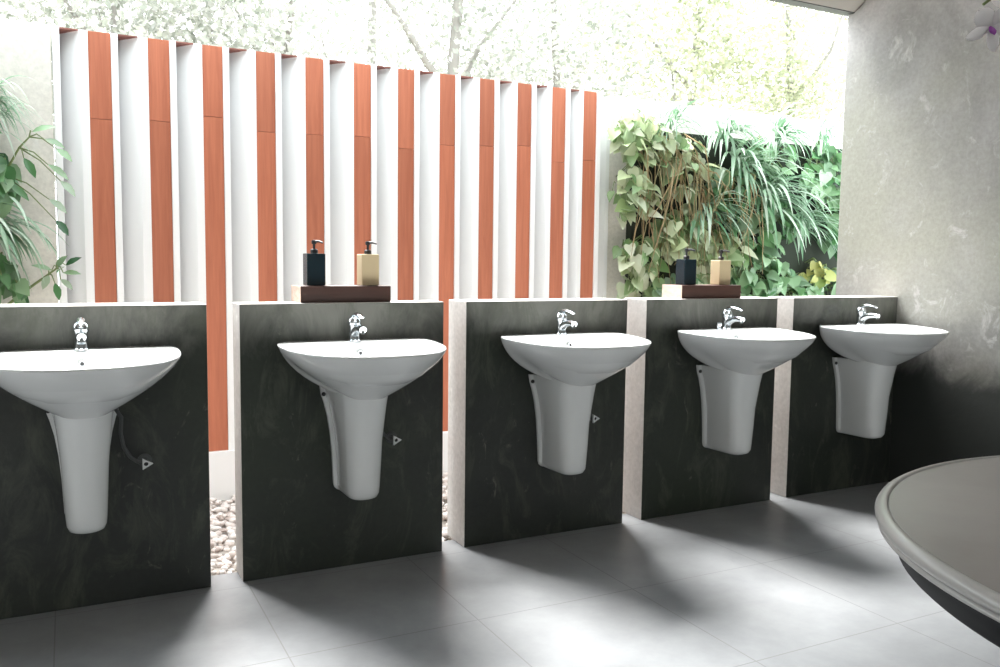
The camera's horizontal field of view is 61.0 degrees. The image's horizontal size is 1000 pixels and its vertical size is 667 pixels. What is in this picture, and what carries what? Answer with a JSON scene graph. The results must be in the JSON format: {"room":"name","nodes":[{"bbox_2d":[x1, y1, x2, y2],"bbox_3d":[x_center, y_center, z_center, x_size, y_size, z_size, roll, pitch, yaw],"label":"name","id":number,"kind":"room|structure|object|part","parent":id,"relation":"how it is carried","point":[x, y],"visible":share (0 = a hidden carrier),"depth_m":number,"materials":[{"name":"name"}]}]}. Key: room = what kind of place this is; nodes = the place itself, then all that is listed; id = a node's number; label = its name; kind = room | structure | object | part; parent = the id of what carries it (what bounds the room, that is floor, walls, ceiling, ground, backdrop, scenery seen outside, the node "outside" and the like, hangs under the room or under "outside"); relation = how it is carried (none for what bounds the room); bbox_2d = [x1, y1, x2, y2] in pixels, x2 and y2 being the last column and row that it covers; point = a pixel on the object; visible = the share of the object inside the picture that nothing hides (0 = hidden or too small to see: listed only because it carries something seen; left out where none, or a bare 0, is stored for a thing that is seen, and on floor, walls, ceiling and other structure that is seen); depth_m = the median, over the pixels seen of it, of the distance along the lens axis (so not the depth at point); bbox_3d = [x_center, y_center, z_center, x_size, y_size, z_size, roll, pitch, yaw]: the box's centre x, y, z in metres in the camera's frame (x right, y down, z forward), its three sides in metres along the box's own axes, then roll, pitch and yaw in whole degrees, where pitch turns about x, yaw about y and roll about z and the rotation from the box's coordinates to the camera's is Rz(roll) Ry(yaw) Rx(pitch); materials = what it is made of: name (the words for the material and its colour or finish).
{"room":"public restroom","nodes":[
{"label":"public restroom","id":0,"kind":"room"},
{"bbox_2d":[0,19,842,303],"bbox_3d":[-0.471,-0.279,4.220,13.000,2.002,0.195,-2,5,-27],"label":"wall","id":1,"kind":"structure","parent":0,"point":[25,47],"depth_m":3.38,"materials":[{"name":"white paint"}]},
{"bbox_2d":[674,164,763,274],"bbox_3d":[1.266,-0.653,4.883,0.609,0.661,0.202,-2,5,-27],"label":"stems","id":2,"kind":"object","parent":1,"relation":"attached to","point":[752,174],"visible":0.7,"depth_m":4.86,"materials":[{"name":"plant"}]},
{"bbox_2d":[624,131,841,297],"bbox_3d":[1.579,-0.292,5.230,1.930,1.750,0.059,-2,5,-27],"label":"panel","id":3,"kind":"object","parent":1,"relation":"attached to","point":[813,250],"visible":0.02,"depth_m":5.15,"materials":[{"name":"black fabric"}]},
{"bbox_2d":[607,163,665,228],"bbox_3d":[0.757,-0.749,4.603,0.341,0.384,0.219,-2,5,-27],"label":"pothos","id":4,"kind":"object","parent":3,"relation":"attached to","point":[638,183],"visible":0.94,"depth_m":4.57,"materials":[{"name":"green plant"}]},
{"bbox_2d":[612,235,668,298],"bbox_3d":[0.773,-0.338,4.669,0.371,0.414,0.190,-2,5,-27],"label":"pothos","id":5,"kind":"object","parent":3,"relation":"attached to","point":[632,265],"visible":0.94,"depth_m":4.62,"materials":[{"name":"green plant"}]},
{"bbox_2d":[607,108,675,169],"bbox_3d":[0.771,-1.046,4.589,0.412,0.347,0.209,-2,5,-27],"label":"pothos","id":6,"kind":"object","parent":3,"relation":"attached to","point":[628,132],"visible":0.99,"depth_m":4.56,"materials":[{"name":"green plant"}]},
{"bbox_2d":[642,273,703,297],"bbox_3d":[1.006,-0.200,4.791,0.469,0.294,0.197,-2,5,-27],"label":"philodendron","id":7,"kind":"object","parent":3,"relation":"attached to","point":[656,293],"visible":0.17,"depth_m":4.75,"materials":[{"name":"green plant"}]},
{"bbox_2d":[631,134,718,283],"bbox_3d":[0.947,-0.684,4.719,0.613,0.905,0.199,-2,5,-27],"label":"stems","id":8,"kind":"object","parent":3,"relation":"attached to","point":[669,197],"visible":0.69,"depth_m":4.67,"materials":[{"name":"brown plant"}]},
{"bbox_2d":[646,98,707,153],"bbox_3d":[0.959,-1.125,4.646,0.432,0.308,0.277,-1,5,-16],"label":"spider plant","id":9,"kind":"object","parent":3,"relation":"attached to","point":[670,121],"visible":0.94,"depth_m":4.65,"materials":[{"name":"green plant"}]},
{"bbox_2d":[650,202,713,264],"bbox_3d":[1.039,-0.550,4.756,0.434,0.407,0.234,-2,5,-27],"label":"pothos","id":10,"kind":"object","parent":3,"relation":"attached to","point":[676,250],"visible":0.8,"depth_m":4.73,"materials":[{"name":"green plant"}]},
{"bbox_2d":[656,130,719,204],"bbox_3d":[1.042,-0.924,4.729,0.420,0.424,0.226,-2,5,-27],"label":"pothos","id":11,"kind":"object","parent":3,"relation":"attached to","point":[683,143],"visible":0.77,"depth_m":4.71,"materials":[{"name":"green plant"}]},
{"bbox_2d":[690,180,757,250],"bbox_3d":[1.271,-0.654,4.765,0.414,0.406,0.327,1,5,9],"label":"spider plant","id":12,"kind":"object","parent":3,"relation":"attached to","point":[709,215],"visible":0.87,"depth_m":4.75,"materials":[{"name":"green plant"}]},
{"bbox_2d":[696,227,757,283],"bbox_3d":[1.278,-0.423,4.894,0.477,0.384,0.228,-2,5,-27],"label":"pothos","id":13,"kind":"object","parent":3,"relation":"attached to","point":[735,256],"visible":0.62,"depth_m":4.87,"materials":[{"name":"green plant"}]},
{"bbox_2d":[704,162,752,243],"bbox_3d":[1.318,-0.743,4.895,0.361,0.488,0.210,-2,5,-27],"label":"philodendron","id":14,"kind":"object","parent":3,"relation":"attached to","point":[725,178],"visible":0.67,"depth_m":4.87,"materials":[{"name":"green plant"}]},
{"bbox_2d":[704,100,778,172],"bbox_3d":[1.357,-1.112,4.817,0.514,0.398,0.327,-2,5,-27],"label":"spider plant","id":15,"kind":"object","parent":3,"relation":"attached to","point":[727,127],"visible":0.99,"depth_m":4.80,"materials":[{"name":"green plant"}]},
{"bbox_2d":[730,240,789,296],"bbox_3d":[1.541,-0.327,5.046,0.441,0.451,0.225,-2,6,-31],"label":"philodendron","id":16,"kind":"object","parent":3,"relation":"attached to","point":[748,280],"visible":0.69,"depth_m":5.03,"materials":[{"name":"green plant"}]},
{"bbox_2d":[731,135,797,196],"bbox_3d":[1.572,-0.983,5.011,0.514,0.373,0.204,-2,5,-27],"label":"philodendron","id":17,"kind":"object","parent":3,"relation":"attached to","point":[787,150],"visible":0.49,"depth_m":5.00,"materials":[{"name":"green plant"}]},
{"bbox_2d":[735,196,799,256],"bbox_3d":[1.610,-0.633,5.044,0.507,0.378,0.229,-2,5,-27],"label":"philodendron","id":18,"kind":"object","parent":3,"relation":"attached to","point":[769,241],"visible":0.6,"depth_m":5.03,"materials":[{"name":"green plant"}]},
{"bbox_2d":[762,268,818,296],"bbox_3d":[1.774,-0.229,5.161,0.508,0.363,0.233,-2,5,-27],"label":"philodendron","id":19,"kind":"object","parent":3,"relation":"attached to","point":[792,282],"visible":0.51,"depth_m":5.13,"materials":[{"name":"green plant"}]},
{"bbox_2d":[753,149,840,260],"bbox_3d":[1.738,-0.732,4.936,0.519,0.664,0.548,1,5,2],"label":"spider plant","id":20,"kind":"object","parent":3,"relation":"attached to","point":[768,195],"visible":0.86,"depth_m":4.93,"materials":[{"name":"green plant"}]},
{"bbox_2d":[764,102,829,171],"bbox_3d":[1.724,-1.136,4.992,0.484,0.398,0.346,-2,5,-27],"label":"spider plant","id":21,"kind":"object","parent":3,"relation":"attached to","point":[778,125],"visible":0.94,"depth_m":4.98,"materials":[{"name":"green plant"}]},
{"bbox_2d":[786,178,838,258],"bbox_3d":[1.946,-0.685,5.141,0.594,0.506,0.377,-2,5,-27],"label":"spider plant","id":22,"kind":"object","parent":3,"relation":"attached to","point":[801,229],"visible":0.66,"depth_m":5.12,"materials":[{"name":"green plant"}]},
{"bbox_2d":[797,257,835,288],"bbox_3d":[1.975,-0.363,5.272,0.227,0.218,0.197,-2,5,-27],"label":"croton","id":23,"kind":"object","parent":3,"relation":"attached to","point":[817,267],"visible":0.97,"depth_m":5.25,"materials":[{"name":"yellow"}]},
{"bbox_2d":[798,143,841,213],"bbox_3d":[2.036,-0.957,5.235,0.507,0.452,0.224,-2,5,-27],"label":"philodendron","id":24,"kind":"object","parent":3,"relation":"attached to","point":[830,167],"visible":0.69,"depth_m":5.18,"materials":[{"name":"green plant"}]},
{"bbox_2d":[809,264,836,295],"bbox_3d":[2.100,-0.281,5.342,0.366,0.315,0.200,-2,5,-27],"label":"philodendron","id":25,"kind":"object","parent":3,"relation":"attached to","point":[820,292],"visible":0.21,"depth_m":5.32,"materials":[{"name":"green plant"}]},
{"bbox_2d":[803,98,843,160],"bbox_3d":[2.057,-1.210,5.177,0.482,0.439,0.282,0,5,-5],"label":"spider plant","id":26,"kind":"object","parent":3,"relation":"attached to","point":[823,130],"visible":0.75,"depth_m":5.18,"materials":[{"name":"green plant"}]},
{"bbox_2d":[809,181,840,260],"bbox_3d":[2.179,-0.710,5.323,0.468,0.514,0.237,-2,5,-27],"label":"philodendron","id":27,"kind":"object","parent":3,"relation":"attached to","point":[836,203],"visible":0.24,"depth_m":5.27,"materials":[{"name":"green plant"}]},
{"bbox_2d":[718,112,820,215],"bbox_3d":[1.502,-0.944,4.818,0.637,0.630,0.449,0,5,-9],"label":"spider plant","id":28,"kind":"object","parent":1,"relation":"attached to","point":[742,165],"visible":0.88,"depth_m":4.84,"materials":[{"name":"green plant"}]},
{"bbox_3d":[-2.082,-0.106,3.276,0.265,1.764,0.044,-2,5,-27],"label":"panel","id":29,"kind":"object","parent":1,"relation":"attached to","visible":0},
{"bbox_2d":[0,153,21,221],"bbox_3d":[-1.968,-0.551,3.129,0.359,0.332,0.244,-2,5,-27],"label":"philodendron","id":30,"kind":"object","parent":29,"relation":"attached to","point":[8,175],"visible":0.87,"depth_m":3.20,"materials":[{"name":"green plant"}]},
{"bbox_2d":[0,252,29,303],"bbox_3d":[-1.956,-0.181,3.202,0.323,0.342,0.183,-2,5,-27],"label":"philodendron","id":31,"kind":"object","parent":29,"relation":"attached to","point":[10,285],"visible":0.92,"depth_m":3.23,"materials":[{"name":"green plant"}]},
{"bbox_2d":[0,75,47,160],"bbox_3d":[-1.909,-0.824,3.143,0.434,0.363,0.237,0,5,-13],"label":"spider plant","id":32,"kind":"object","parent":29,"relation":"attached to","point":[5,116],"visible":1,"depth_m":3.18,"materials":[{"name":"green plant"}]},
{"bbox_2d":[0,196,67,290],"bbox_3d":[-1.899,-0.356,3.157,0.535,0.415,0.308,-2,5,-27],"label":"spider plant","id":33,"kind":"object","parent":29,"relation":"attached to","point":[8,236],"visible":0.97,"depth_m":3.21,"materials":[{"name":"green plant"}]},
{"bbox_2d":[7,125,75,235],"bbox_3d":[-1.800,-0.583,3.222,0.343,0.416,0.080,1,5,0],"label":"leafy branch","id":34,"kind":"object","parent":29,"relation":"attached to","point":[29,165],"visible":0.91,"depth_m":3.23,"materials":[{"name":"green plant"}]},
{"bbox_2d":[7,255,81,303],"bbox_3d":[-1.796,-0.186,3.272,0.333,0.233,0.079,1,5,-2],"label":"leafy branch","id":35,"kind":"object","parent":29,"relation":"attached to","point":[56,289],"visible":0.99,"depth_m":3.28,"materials":[{"name":"green plant"}]},
{"bbox_2d":[0,295,897,618],"bbox_3d":[-0.270,0.335,3.113,4.821,0.909,0.160,-2,5,-27],"label":"wall","id":36,"kind":"structure","parent":0,"point":[154,540],"depth_m":2.98,"materials":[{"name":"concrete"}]},
{"bbox_2d":[0,317,180,533],"bbox_3d":[-1.138,0.266,2.327,0.520,0.608,0.436,-2,5,-27],"label":"washbasin","id":37,"kind":"object","parent":36,"relation":"attached to","point":[79,388],"visible":1,"depth_m":2.33,"materials":[{"name":"white ceramic"}]},
{"bbox_2d":[72,317,90,350],"bbox_3d":[-1.190,0.003,2.412,0.047,0.102,0.119,-2,5,-27],"label":"faucet","id":38,"kind":"object","parent":37,"relation":"on","point":[80,329],"depth_m":2.43,"materials":[{"name":"silver metal"}]},
{"bbox_3d":[-1.137,0.148,2.317,0.520,0.182,0.436,-2,5,-27],"label":"bowl","id":39,"kind":"part","parent":37,"relation":"part of","materials":[{"name":"white ceramic"}]},
{"bbox_2d":[114,408,152,469],"bbox_3d":[-1.108,0.302,2.546,0.141,0.227,0.065,-4,7,-43],"label":"shutoff valve","id":40,"kind":"object","parent":37,"relation":"attached to","point":[144,460],"visible":1,"depth_m":2.55,"materials":[{"name":"grey metal"}]},
{"bbox_3d":[-1.064,0.393,2.565,0.029,0.034,0.010,-2,5,-27],"label":"handle","id":41,"kind":"part","parent":40,"relation":"part of","materials":[{"name":"white plastic"}]},
{"bbox_2d":[291,285,390,302],"bbox_3d":[-0.549,-0.138,2.937,0.315,0.056,0.133,-2,5,-27],"label":"wooden block","id":42,"kind":"object","parent":36,"relation":"on","point":[299,293],"visible":0.96,"depth_m":2.88,"materials":[{"name":"brown wood"}]},
{"bbox_2d":[303,240,324,285],"bbox_3d":[-0.632,-0.241,2.887,0.063,0.154,0.061,-2,5,-27],"label":"pump bottle","id":43,"kind":"object","parent":42,"relation":"on","point":[313,262],"visible":1,"depth_m":2.87,"materials":[{"name":"black plastic"}]},
{"bbox_2d":[357,241,378,284],"bbox_3d":[-0.462,-0.246,2.973,0.063,0.154,0.061,-2,5,-27],"label":"pump bottle","id":44,"kind":"object","parent":42,"relation":"on","point":[367,263],"visible":1,"depth_m":2.95,"materials":[{"name":"beige ceramic"}]},
{"bbox_2d":[277,312,446,500],"bbox_3d":[-0.415,0.243,2.695,0.520,0.608,0.436,-2,5,-27],"label":"washbasin","id":45,"kind":"object","parent":36,"relation":"attached to","point":[355,377],"visible":1,"depth_m":2.70,"materials":[{"name":"white ceramic"}]},
{"bbox_2d":[347,312,366,341],"bbox_3d":[-0.466,-0.019,2.780,0.047,0.102,0.119,-2,5,-27],"label":"faucet","id":46,"kind":"object","parent":45,"relation":"on","point":[354,322],"depth_m":2.79,"materials":[{"name":"silver metal"}]},
{"bbox_3d":[-0.413,0.126,2.685,0.520,0.182,0.436,-2,5,-27],"label":"bowl","id":47,"kind":"part","parent":45,"relation":"part of","materials":[{"name":"white ceramic"}]},
{"bbox_2d":[383,431,400,444],"bbox_3d":[-0.392,0.278,2.911,0.066,0.221,0.129,5,7,44],"label":"shutoff valve","id":48,"kind":"object","parent":45,"relation":"attached to","point":[391,437],"visible":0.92,"depth_m":2.92,"materials":[{"name":"grey metal"}]},
{"bbox_3d":[-0.353,0.367,2.925,0.029,0.034,0.010,-2,5,-27],"label":"handle","id":49,"kind":"part","parent":48,"relation":"part of","materials":[{"name":"white plastic"}]},
{"bbox_2d":[501,309,651,474],"bbox_3d":[0.296,0.222,3.056,0.520,0.608,0.436,-2,5,-27],"label":"washbasin","id":50,"kind":"object","parent":36,"relation":"attached to","point":[567,367],"visible":1,"depth_m":3.07,"materials":[{"name":"white ceramic"}]},
{"bbox_2d":[555,309,576,334],"bbox_3d":[0.245,-0.040,3.142,0.047,0.102,0.119,-2,5,-27],"label":"faucet","id":51,"kind":"object","parent":50,"relation":"on","point":[562,323],"depth_m":3.15,"materials":[{"name":"silver metal"}]},
{"bbox_3d":[0.298,0.104,3.047,0.520,0.182,0.436,-2,5,-27],"label":"bowl","id":52,"kind":"part","parent":50,"relation":"part of","materials":[{"name":"white ceramic"}]},
{"bbox_2d":[590,412,599,422],"bbox_3d":[0.328,0.247,3.276,0.142,0.208,0.065,-4,7,-43],"label":"shutoff valve","id":53,"kind":"object","parent":36,"relation":"attached to","point":[593,418],"visible":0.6,"depth_m":3.29,"materials":[{"name":"grey metal"}]},
{"bbox_3d":[0.373,0.330,3.293,0.029,0.034,0.010,-2,5,-27],"label":"handle","id":54,"kind":"part","parent":53,"relation":"part of","materials":[{"name":"white plastic"}]},
{"bbox_2d":[662,284,740,298],"bbox_3d":[0.869,-0.182,3.658,0.322,0.056,0.133,-2,5,-27],"label":"wooden block","id":55,"kind":"object","parent":36,"relation":"on","point":[698,291],"visible":0.91,"depth_m":3.59,"materials":[{"name":"brown wood"}]},
{"bbox_2d":[676,248,696,284],"bbox_3d":[0.792,-0.285,3.611,0.063,0.154,0.061,-2,5,-27],"label":"pump bottle","id":56,"kind":"object","parent":55,"relation":"on","point":[685,267],"visible":1,"depth_m":3.59,"materials":[{"name":"black plastic"}]},
{"bbox_2d":[710,250,730,284],"bbox_3d":[0.961,-0.289,3.697,0.063,0.152,0.061,-2,5,-27],"label":"pump bottle","id":57,"kind":"object","parent":55,"relation":"on","point":[720,274],"visible":1,"depth_m":3.68,"materials":[{"name":"beige ceramic"}]},
{"bbox_2d":[677,306,815,454],"bbox_3d":[1.013,0.200,3.421,0.520,0.608,0.436,-2,5,-27],"label":"washbasin","id":58,"kind":"object","parent":36,"relation":"attached to","point":[735,360],"visible":1,"depth_m":3.44,"materials":[{"name":"white ceramic"}]},
{"bbox_3d":[0.904,-0.030,3.506,0.025,0.034,0.025,-2,5,-27],"label":"plug knob","id":59,"kind":"part","parent":58,"relation":"part of","materials":[{"name":"silver metal"}]},
{"bbox_2d":[721,306,744,329],"bbox_3d":[0.961,-0.062,3.506,0.047,0.102,0.119,-2,5,-27],"label":"faucet","id":60,"kind":"object","parent":58,"relation":"on","point":[727,318],"depth_m":3.52,"materials":[{"name":"silver metal"}]},
{"bbox_3d":[1.014,0.083,3.411,0.520,0.182,0.436,-2,5,-27],"label":"bowl","id":61,"kind":"part","parent":58,"relation":"part of","materials":[{"name":"white ceramic"}]},
{"bbox_2d":[819,304,948,438],"bbox_3d":[1.725,0.178,3.783,0.520,0.608,0.436,-2,5,-27],"label":"washbasin","id":62,"kind":"object","parent":36,"relation":"attached to","point":[871,353],"visible":1,"depth_m":3.80,"materials":[{"name":"white ceramic"}]},
{"bbox_2d":[855,304,879,324],"bbox_3d":[1.674,-0.084,3.869,0.047,0.102,0.119,-2,5,-27],"label":"faucet","id":63,"kind":"object","parent":62,"relation":"on","point":[861,317],"depth_m":3.88,"materials":[{"name":"silver metal"}]},
{"bbox_3d":[1.727,0.061,3.773,0.520,0.182,0.436,-2,5,-27],"label":"bowl","id":64,"kind":"part","parent":62,"relation":"part of","materials":[{"name":"white ceramic"}]},
{"bbox_2d":[0,482,999,666],"bbox_3d":[-0.126,1.125,-0.157,7.572,0.120,6.100,-2,5,-27],"label":"floor","id":65,"kind":"structure","parent":0,"point":[813,579],"depth_m":2.58,"materials":[{"name":"grey tile"}]},
{"bbox_2d":[875,455,999,647],"bbox_3d":[1.107,0.626,1.062,1.201,0.702,1.201,-2,5,-27],"label":"round table","id":66,"kind":"object","parent":65,"relation":"on","point":[941,521],"visible":1,"depth_m":1.14,"materials":[{"name":"grey stone"}]},
{"bbox_2d":[966,0,999,51],"bbox_3d":[0.878,-0.142,1.232,0.487,0.796,0.141,1,5,0],"label":"orchid","id":67,"kind":"object","parent":66,"relation":"on","point":[986,20],"visible":1,"depth_m":1.16,"materials":[{"name":"white plant"}]},
{"bbox_2d":[798,0,865,11],"bbox_3d":[-0.164,-1.567,-0.001,7.792,0.560,5.840,-2,5,-27],"label":"ceiling","id":68,"kind":"structure","parent":0,"point":[848,5],"depth_m":4.21,"materials":[{"name":"grey paint"}]},
{"bbox_2d":[836,0,999,481],"bbox_3d":[3.299,-0.361,1.617,0.220,2.869,6.375,-2,5,-27],"label":"wall","id":69,"kind":"structure","parent":0,"point":[919,211],"depth_m":3.94,"materials":[{"name":"grey concrete"}]},
{"bbox_2d":[768,0,854,16],"bbox_3d":[-1.506,-1.601,2.634,7.792,0.164,0.060,-2,5,-27],"label":"trim","id":70,"kind":"structure","parent":69,"relation":"attached to","point":[789,2],"depth_m":4.20,"materials":[{"name":"grey paint"}]},
{"label":"outside","id":71,"kind":"structure","parent":0,"visible":0},
{"bbox_2d":[59,300,626,574],"bbox_3d":[-3.651,-0.345,18.190,34.000,0.275,29.900,-2,5,-27],"label":"ground","id":72,"kind":"structure","parent":71,"point":[444,522],"depth_m":3.28,"materials":[{"name":"pale pebbles"}]},
{"bbox_2d":[0,0,154,188],"bbox_3d":[-4.243,-2.435,6.930,4.232,5.766,5.064,4,6,31],"label":"tree","id":73,"kind":"object","parent":72,"relation":"on","point":[33,19],"visible":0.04,"depth_m":6.72,"materials":[{"name":"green plant"}]},
{"bbox_2d":[4,0,354,117],"bbox_3d":[-3.665,-3.267,9.530,4.195,7.006,5.049,4,6,32],"label":"tree","id":74,"kind":"object","parent":72,"relation":"on","point":[131,6],"visible":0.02,"depth_m":9.67,"materials":[{"name":"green plant"}]},
{"bbox_2d":[0,0,425,129],"bbox_3d":[-2.540,-2.131,6.891,4.440,5.203,5.744,2,5,18],"label":"tree","id":75,"kind":"object","parent":72,"relation":"on","point":[114,13],"visible":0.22,"depth_m":6.24,"materials":[{"name":"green plant"}]},
{"bbox_2d":[36,0,501,138],"bbox_3d":[-1.957,-2.257,6.982,4.401,5.452,4.611,-3,6,-39],"label":"tree","id":76,"kind":"object","parent":72,"relation":"on","point":[282,40],"visible":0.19,"depth_m":6.49,"materials":[{"name":"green plant"}]},
{"bbox_2d":[51,26,610,500],"bbox_3d":[-0.609,-0.267,4.118,2.717,1.992,0.162,-2,5,-27],"label":"screen","id":77,"kind":"object","parent":72,"relation":"on","point":[205,174],"visible":0.66,"depth_m":3.86,"materials":[{"name":"white paint"}]},
{"bbox_3d":[-1.803,-0.344,3.498,0.026,1.764,0.137,-2,5,-27],"label":"post","id":78,"kind":"part","parent":77,"relation":"part of","materials":[{"name":"white paint"}]},
{"bbox_3d":[-0.641,-0.386,4.174,2.717,1.764,0.014,-2,5,-27],"label":"panel","id":79,"kind":"part","parent":77,"relation":"part of","materials":[{"name":"white paint"}]},
{"bbox_3d":[-1.614,-0.349,3.594,0.026,1.764,0.137,-2,5,-27],"label":"post","id":80,"kind":"part","parent":77,"relation":"part of","materials":[{"name":"white paint"}]},
{"bbox_3d":[-1.415,-0.355,3.696,0.026,1.764,0.137,-2,5,-27],"label":"post","id":81,"kind":"part","parent":77,"relation":"part of","materials":[{"name":"white paint"}]},
{"bbox_3d":[-1.223,-0.361,3.793,0.026,1.764,0.137,-2,5,-27],"label":"post","id":82,"kind":"part","parent":77,"relation":"part of","materials":[{"name":"white paint"}]},
{"bbox_3d":[-1.023,-0.367,3.894,0.026,1.764,0.137,-2,5,-27],"label":"post","id":83,"kind":"part","parent":77,"relation":"part of","materials":[{"name":"white paint"}]},
{"bbox_3d":[-0.829,-0.373,3.993,0.026,1.764,0.137,-2,5,-27],"label":"post","id":84,"kind":"part","parent":77,"relation":"part of","materials":[{"name":"white paint"}]},
{"bbox_3d":[-0.629,-0.380,4.095,0.026,1.764,0.137,-2,5,-27],"label":"post","id":85,"kind":"part","parent":77,"relation":"part of","materials":[{"name":"white paint"}]},
{"bbox_3d":[-0.436,-0.385,4.193,0.026,1.764,0.137,-2,5,-27],"label":"post","id":86,"kind":"part","parent":77,"relation":"part of","materials":[{"name":"white paint"}]},
{"bbox_3d":[-0.245,-0.391,4.290,0.026,1.764,0.137,-2,5,-27],"label":"post","id":87,"kind":"part","parent":77,"relation":"part of","materials":[{"name":"white paint"}]},
{"bbox_3d":[-0.053,-0.397,4.388,0.026,1.764,0.137,-2,5,-27],"label":"post","id":88,"kind":"part","parent":77,"relation":"part of","materials":[{"name":"white paint"}]},
{"bbox_3d":[0.137,-0.403,4.484,0.026,1.764,0.137,-2,5,-27],"label":"post","id":89,"kind":"part","parent":77,"relation":"part of","materials":[{"name":"white paint"}]},
{"bbox_3d":[0.318,-0.408,4.577,0.026,1.764,0.137,-2,5,-27],"label":"post","id":90,"kind":"part","parent":77,"relation":"part of","materials":[{"name":"white paint"}]},
{"bbox_3d":[0.490,-0.414,4.664,0.026,1.764,0.137,-2,5,-27],"label":"post","id":91,"kind":"part","parent":77,"relation":"part of","materials":[{"name":"white paint"}]},
{"bbox_2d":[210,472,453,575],"bbox_3d":[-0.079,0.743,3.837,4.540,0.058,0.992,-2,5,-27],"label":"pebble bed","id":92,"kind":"object","parent":72,"relation":"on","point":[224,562],"visible":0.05,"depth_m":3.32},
{"bbox_2d":[154,0,606,83],"bbox_3d":[-2.116,-3.326,10.390,6.141,7.016,4.540,-2,6,-30],"label":"tree","id":93,"kind":"object","parent":72,"relation":"on","point":[373,11],"visible":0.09,"depth_m":10.33,"materials":[{"name":"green plant"}]},
{"bbox_2d":[280,0,663,91],"bbox_3d":[-0.563,-2.347,7.701,3.884,5.555,4.117,1,5,-1],"label":"tree","id":94,"kind":"object","parent":72,"relation":"on","point":[456,39],"visible":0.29,"depth_m":7.49,"materials":[{"name":"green plant"}]},
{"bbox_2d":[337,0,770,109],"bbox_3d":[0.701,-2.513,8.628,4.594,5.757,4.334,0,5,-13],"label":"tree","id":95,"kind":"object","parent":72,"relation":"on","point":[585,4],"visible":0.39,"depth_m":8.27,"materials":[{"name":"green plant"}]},
{"bbox_2d":[403,0,712,99],"bbox_3d":[0.913,-3.736,12.541,5.936,7.544,5.044,-3,6,-36],"label":"tree","id":96,"kind":"object","parent":72,"relation":"on","point":[547,1],"visible":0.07,"depth_m":12.14,"materials":[{"name":"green plant"}]},
{"bbox_2d":[517,0,836,121],"bbox_3d":[1.995,-2.928,10.000,5.381,6.382,4.138,-3,6,-37],"label":"tree","id":97,"kind":"object","parent":72,"relation":"on","point":[696,31],"visible":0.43,"depth_m":9.22,"materials":[{"name":"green plant"}]},
{"bbox_2d":[589,0,847,123],"bbox_3d":[3.574,-2.733,10.188,5.167,6.004,4.497,-2,5,-27],"label":"tree","id":98,"kind":"object","parent":72,"relation":"on","point":[794,94],"visible":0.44,"depth_m":9.32,"materials":[{"name":"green plant"}]},
{"bbox_2d":[616,0,847,123],"bbox_3d":[4.821,-3.747,13.482,5.582,7.505,5.593,-1,5,-22],"label":"tree","id":99,"kind":"object","parent":72,"relation":"on","point":[795,35],"visible":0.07,"depth_m":13.09,"materials":[{"name":"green plant"}]}
]}

